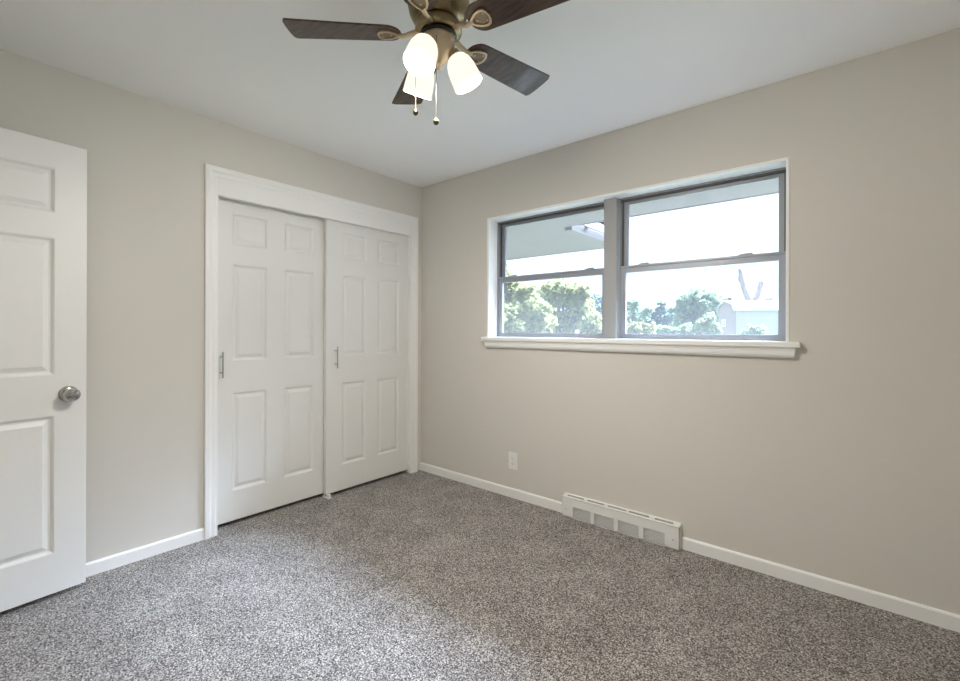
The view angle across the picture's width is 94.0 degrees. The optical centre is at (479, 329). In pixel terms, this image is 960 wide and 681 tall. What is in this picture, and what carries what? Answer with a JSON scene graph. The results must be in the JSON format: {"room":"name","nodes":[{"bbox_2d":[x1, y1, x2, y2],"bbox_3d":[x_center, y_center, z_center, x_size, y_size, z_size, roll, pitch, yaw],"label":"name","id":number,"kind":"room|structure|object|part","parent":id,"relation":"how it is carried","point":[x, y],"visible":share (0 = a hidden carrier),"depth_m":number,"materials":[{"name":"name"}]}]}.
{"room":"empty bedroom","nodes":[
{"label":"empty bedroom","id":0,"kind":"room"},
{"bbox_2d":[0,49,421,562],"bbox_3d":[-1.536,-0.011,2.743,0.120,2.440,3.050,0,0,40],"label":"wall","id":1,"kind":"structure","parent":0,"point":[147,157],"depth_m":2.37,"materials":[{"name":"grey paint"}]},
{"bbox_2d":[0,127,86,611],"bbox_3d":[-2.071,0.169,1.785,0.161,2.026,0.773,0,0,34],"label":"door","id":2,"kind":"structure","parent":1,"relation":"in","point":[43,182],"depth_m":1.97,"materials":[{"name":"white paint"}]},
{"bbox_3d":[-1.853,0.294,2.025,0.069,0.073,0.073,0,0,34],"label":"knob","id":3,"kind":"part","parent":2,"relation":"part of","materials":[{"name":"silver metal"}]},
{"bbox_2d":[86,528,203,576],"bbox_3d":[-2.032,1.175,2.056,0.012,0.066,1.366,0,0,40],"label":"baseboard","id":4,"kind":"structure","parent":1,"relation":"attached to","point":[104,564],"depth_m":2.35,"materials":[{"name":"white paint"}]},
{"bbox_2d":[217,196,323,524],"bbox_3d":[-1.352,0.174,2.971,0.080,2.019,0.762,0,0,40],"label":"door","id":5,"kind":"structure","parent":1,"relation":"in","point":[271,260],"depth_m":2.94,"materials":[{"name":"white paint"}]},
{"bbox_3d":[-1.544,0.213,2.688,0.008,0.158,0.008,0,0,40],"label":"handle","id":6,"kind":"part","parent":5,"relation":"part of","materials":[{"name":"silver metal"}]},
{"bbox_2d":[203,163,417,539],"bbox_3d":[-1.106,0.128,3.239,0.139,2.166,1.632,0,0,40],"label":"trim","id":7,"kind":"structure","parent":1,"relation":"attached to","point":[218,181],"depth_m":2.79,"materials":[{"name":"white paint"}]},
{"bbox_2d":[323,219,407,493],"bbox_3d":[-0.852,0.176,3.497,0.080,2.019,0.763,0,0,40],"label":"door","id":8,"kind":"structure","parent":1,"relation":"in","point":[366,269],"depth_m":3.47,"materials":[{"name":"white paint"}]},
{"bbox_2d":[0,470,959,680],"bbox_3d":[-0.767,1.262,1.294,4.430,0.100,4.630,0,0,40],"label":"floor","id":9,"kind":"structure","parent":0,"point":[420,575],"depth_m":1.91,"materials":[{"name":"carpet"}]},
{"bbox_2d":[322,494,331,498],"bbox_3d":[-1.103,1.196,3.222,0.078,0.030,0.030,0,0,40],"label":"guide","id":10,"kind":"object","parent":9,"relation":"on","point":[327,496],"visible":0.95,"depth_m":3.20,"materials":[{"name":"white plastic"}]},
{"bbox_2d":[0,0,959,187],"bbox_3d":[-0.760,-1.278,1.294,4.430,0.100,4.630,0,0,40],"label":"ceiling","id":11,"kind":"structure","parent":0,"point":[611,65],"depth_m":2.03,"materials":[{"name":"white paint"}]},
{"bbox_2d":[282,0,568,124],"bbox_3d":[-0.123,-0.962,1.580,1.002,0.530,1.008,0,0,40],"label":"ceiling fan","id":12,"kind":"object","parent":11,"relation":"hanging from","point":[439,24],"visible":1,"depth_m":1.54,"materials":[{"name":"brown wood"}]},
{"bbox_3d":[-0.472,-1.041,1.567,0.390,0.032,0.137,0,0,-6],"label":"blade","id":13,"kind":"part","parent":12,"relation":"part of","materials":[{"name":"brown wood"}]},
{"bbox_3d":[-0.275,-1.040,1.880,0.137,0.032,0.390,0,0,-19],"label":"blade","id":14,"kind":"part","parent":12,"relation":"part of","materials":[{"name":"brown wood"}]},
{"bbox_3d":[-0.212,-0.877,1.555,0.024,0.251,0.002,0,0,-22],"label":"pull chain","id":15,"kind":"part","parent":12,"relation":"part of","materials":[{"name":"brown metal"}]},
{"bbox_3d":[-0.225,-0.918,1.664,0.126,0.131,0.109,0,0,40],"label":"lamp shade","id":16,"kind":"part","parent":12,"relation":"part of","materials":[{"name":"white glass"}]},
{"bbox_3d":[-0.193,-0.918,1.480,0.112,0.131,0.125,0,0,40],"label":"lamp shade","id":17,"kind":"part","parent":12,"relation":"part of","materials":[{"name":"white glass"}]},
{"bbox_3d":[-0.220,-1.040,1.264,0.137,0.032,0.390,0,0,17],"label":"blade","id":18,"kind":"part","parent":12,"relation":"part of","materials":[{"name":"brown wood"}]},
{"bbox_3d":[-0.187,-0.946,1.500,0.036,0.050,0.040,0,0,40],"label":"bulb","id":19,"kind":"part","parent":12,"relation":"part of","materials":[{"name":"white glass"}]},
{"bbox_3d":[-0.086,-0.977,1.593,0.055,0.049,0.054,0,0,40],"label":"lamp arm","id":20,"kind":"part","parent":12,"relation":"part of","materials":[{"name":"gold metal"}]},
{"bbox_3d":[-0.052,-0.917,1.599,0.119,0.131,0.121,0,0,40],"label":"lamp shade","id":21,"kind":"part","parent":12,"relation":"part of","materials":[{"name":"white glass"}]},
{"bbox_3d":[0.099,-1.039,1.795,0.390,0.032,0.137,0,0,-37],"label":"blade","id":22,"kind":"part","parent":12,"relation":"part of","materials":[{"name":"brown wood"}]},
{"bbox_3d":[0.133,-1.039,1.414,0.390,0.032,0.137,0,0,35],"label":"blade","id":23,"kind":"part","parent":12,"relation":"part of","materials":[{"name":"brown wood"}]},
{"bbox_2d":[421,28,959,614],"bbox_3d":[0.911,-0.004,2.792,3.800,2.440,0.180,0,0,40],"label":"wall","id":24,"kind":"structure","parent":0,"point":[839,459],"depth_m":2.17,"materials":[{"name":"grey paint"}]},
{"bbox_2d":[508,451,517,469],"bbox_3d":[0.238,0.949,3.235,0.080,0.124,0.008,0,0,40],"label":"wall outlet","id":25,"kind":"object","parent":24,"relation":"attached to","point":[512,457],"visible":1,"depth_m":3.23,"materials":[{"name":"white plastic"}]},
{"bbox_2d":[497,202,603,337],"bbox_3d":[0.499,-0.386,3.196,0.903,0.884,0.085,0,0,40],"label":"window","id":26,"kind":"structure","parent":24,"relation":"in","point":[502,278],"depth_m":3.26,"materials":[{"name":"silver metal"}]},
{"bbox_3d":[0.486,-0.178,3.181,0.883,0.445,0.034,0,0,40],"label":"sash","id":27,"kind":"part","parent":26,"relation":"part of","materials":[{"name":"clear glass"}]},
{"bbox_3d":[0.511,-0.589,3.210,0.871,0.457,0.022,0,0,40],"label":"sash","id":28,"kind":"part","parent":26,"relation":"part of","materials":[{"name":"clear glass"}]},
{"bbox_2d":[562,492,681,550],"bbox_3d":[0.829,1.147,2.709,0.731,0.138,0.048,0,0,40],"label":"air vent","id":29,"kind":"object","parent":24,"relation":"in","point":[666,532],"visible":1,"depth_m":2.67,"materials":[{"name":"white metal"}]},
{"bbox_2d":[573,507,589,521],"bbox_3d":[0.649,1.179,2.845,0.123,0.070,0.010,0,0,40],"label":"grille","id":30,"kind":"object","parent":29,"relation":"attached to","point":[582,513],"depth_m":2.84,"materials":[{"name":"white metal"}]},
{"bbox_2d":[594,514,613,529],"bbox_3d":[0.765,1.179,2.748,0.130,0.070,0.010,0,0,40],"label":"grille","id":31,"kind":"object","parent":29,"relation":"attached to","point":[605,520],"depth_m":2.74,"materials":[{"name":"white metal"}]},
{"bbox_2d":[618,520,638,536],"bbox_3d":[0.880,1.179,2.651,0.130,0.070,0.010,0,0,40],"label":"grille","id":32,"kind":"object","parent":29,"relation":"attached to","point":[629,527],"depth_m":2.65,"materials":[{"name":"white metal"}]},
{"bbox_2d":[644,528,664,544],"bbox_3d":[0.995,1.180,2.554,0.123,0.070,0.010,0,0,40],"label":"grille","id":33,"kind":"object","parent":29,"relation":"attached to","point":[657,535],"depth_m":2.55,"materials":[{"name":"white metal"}]},
{"bbox_2d":[487,157,789,341],"bbox_3d":[0.831,-0.392,2.845,1.895,0.900,0.164,0,0,40],"label":"trim","id":34,"kind":"structure","parent":24,"relation":"attached to","point":[783,162],"depth_m":2.76,"materials":[{"name":"white paint"}]},
{"bbox_2d":[481,337,800,358],"bbox_3d":[0.824,0.098,2.822,1.965,0.082,0.206,0,0,40],"label":"window sill","id":35,"kind":"structure","parent":24,"relation":"attached to","point":[734,348],"depth_m":2.56,"materials":[{"name":"white paint"}]},
{"bbox_2d":[420,462,959,632],"bbox_3d":[0.823,1.183,2.738,3.500,0.066,0.012,0,0,40],"label":"baseboard","id":36,"kind":"structure","parent":24,"relation":"attached to","point":[937,617],"depth_m":2.17,"materials":[{"name":"white paint"}]},
{"bbox_2d":[604,167,785,340],"bbox_3d":[1.194,-0.384,2.584,0.972,0.884,0.125,0,0,40],"label":"window","id":37,"kind":"structure","parent":24,"relation":"in","point":[780,173],"depth_m":2.68,"materials":[{"name":"silver metal"}]},
{"bbox_3d":[1.226,-0.176,2.558,0.869,0.445,0.034,0,0,40],"label":"sash","id":38,"kind":"part","parent":37,"relation":"part of","materials":[{"name":"clear glass"}]},
{"bbox_3d":[1.252,-0.587,2.587,0.857,0.457,0.022,0,0,40],"label":"sash","id":39,"kind":"part","parent":37,"relation":"part of","materials":[{"name":"clear glass"}]},
{"bbox_3d":[-0.925,-2.044,2.592,11.000,1.950,6.700,0,0,40],"label":"roof","id":40,"kind":"structure","parent":0,"visible":0},
{"bbox_2d":[507,218,603,259],"bbox_3d":[-1.293,-0.980,6.024,6.020,0.180,1.920,0,0,40],"label":"soffit","id":41,"kind":"structure","parent":40,"relation":"attached to","point":[554,236],"depth_m":4.49,"materials":[{"name":"grey paint"}]},
{"bbox_2d":[561,179,778,225],"bbox_3d":[2.533,-0.982,2.029,4.980,0.155,0.740,0,0,40],"label":"soffit","id":42,"kind":"structure","parent":40,"relation":"attached to","point":[770,187],"depth_m":3.16,"materials":[{"name":"grey paint"}]},
{"label":"outside","id":43,"kind":"structure","parent":0,"visible":0},
{"bbox_3d":[22.343,1.928,69.803,130.000,0.200,129.700,0,0,40],"label":"ground","id":44,"kind":"structure","parent":43,"visible":0},
{"bbox_2d":[504,262,558,332],"bbox_3d":[0.864,-0.164,13.092,2.402,3.861,2.345,0,0,40],"label":"broadleaf tree","id":45,"kind":"object","parent":44,"relation":"on","point":[524,312],"visible":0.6,"depth_m":12.75,"materials":[{"name":"green plant"}]},
{"bbox_2d":[536,278,601,332],"bbox_3d":[3.968,-0.261,19.168,3.299,4.073,1.718,0,0,-3],"label":"broadleaf tree","id":46,"kind":"object","parent":44,"relation":"on","point":[574,297],"visible":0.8,"depth_m":18.78,"materials":[{"name":"green plant"}]},
{"bbox_2d":[586,292,601,326],"bbox_3d":[8.349,-0.462,30.821,3.215,4.500,2.317,0,0,-13],"label":"broadleaf tree","id":47,"kind":"object","parent":44,"relation":"on","point":[598,306],"visible":0.06,"depth_m":30.45,"materials":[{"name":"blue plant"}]},
{"bbox_2d":[627,298,655,333],"bbox_3d":[8.767,-0.072,26.982,3.229,3.723,1.997,0,0,-24],"label":"broadleaf tree","id":48,"kind":"object","parent":44,"relation":"on","point":[635,313],"visible":0.41,"depth_m":26.86,"materials":[{"name":"green plant"}]},
{"bbox_2d":[627,321,656,333],"bbox_3d":[5.307,0.743,14.988,1.160,2.073,0.702,0,0,-8],"label":"shrub","id":49,"kind":"object","parent":44,"relation":"on","point":[636,327],"visible":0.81,"depth_m":14.84,"materials":[{"name":"green plant"}]},
{"bbox_2d":[643,300,673,332],"bbox_3d":[17.192,-0.502,41.738,4.007,4.630,2.426,0,0,-5],"label":"conifer tree","id":50,"kind":"object","parent":44,"relation":"on","point":[664,318],"visible":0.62,"depth_m":41.55,"materials":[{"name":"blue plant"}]},
{"bbox_2d":[653,312,723,333],"bbox_3d":[9.245,0.476,20.062,3.032,2.630,1.069,0,0,-1],"label":"shrub","id":51,"kind":"object","parent":44,"relation":"on","point":[705,323],"visible":0.88,"depth_m":19.87,"materials":[{"name":"green plant"}]},
{"bbox_2d":[666,287,732,333],"bbox_3d":[16.759,-0.721,33.847,4.890,5.066,2.845,0,0,-12],"label":"broadleaf tree","id":52,"kind":"object","parent":44,"relation":"on","point":[690,307],"visible":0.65,"depth_m":33.50,"materials":[{"name":"green plant"}]},
{"bbox_2d":[716,300,777,334],"bbox_3d":[17.065,0.033,26.925,4.401,3.560,2.781,0,0,9],"label":"garden shed","id":53,"kind":"object","parent":44,"relation":"on","point":[733,316],"visible":0.32,"depth_m":25.93,"materials":[{"name":"grey"}]},
{"bbox_2d":[740,323,767,334],"bbox_3d":[13.451,0.720,22.006,1.430,2.165,0.763,0,0,-5],"label":"shrub","id":54,"kind":"object","parent":44,"relation":"on","point":[754,329],"visible":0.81,"depth_m":21.88,"materials":[{"name":"green plant"}]},
{"bbox_2d":[738,268,771,300],"bbox_3d":[20.247,-1.363,32.968,2.468,6.378,0.781,0,0,9],"label":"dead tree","id":55,"kind":"object","parent":44,"relation":"on","point":[741,279],"visible":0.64,"depth_m":32.86,"materials":[{"name":"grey wood"}]}
]}

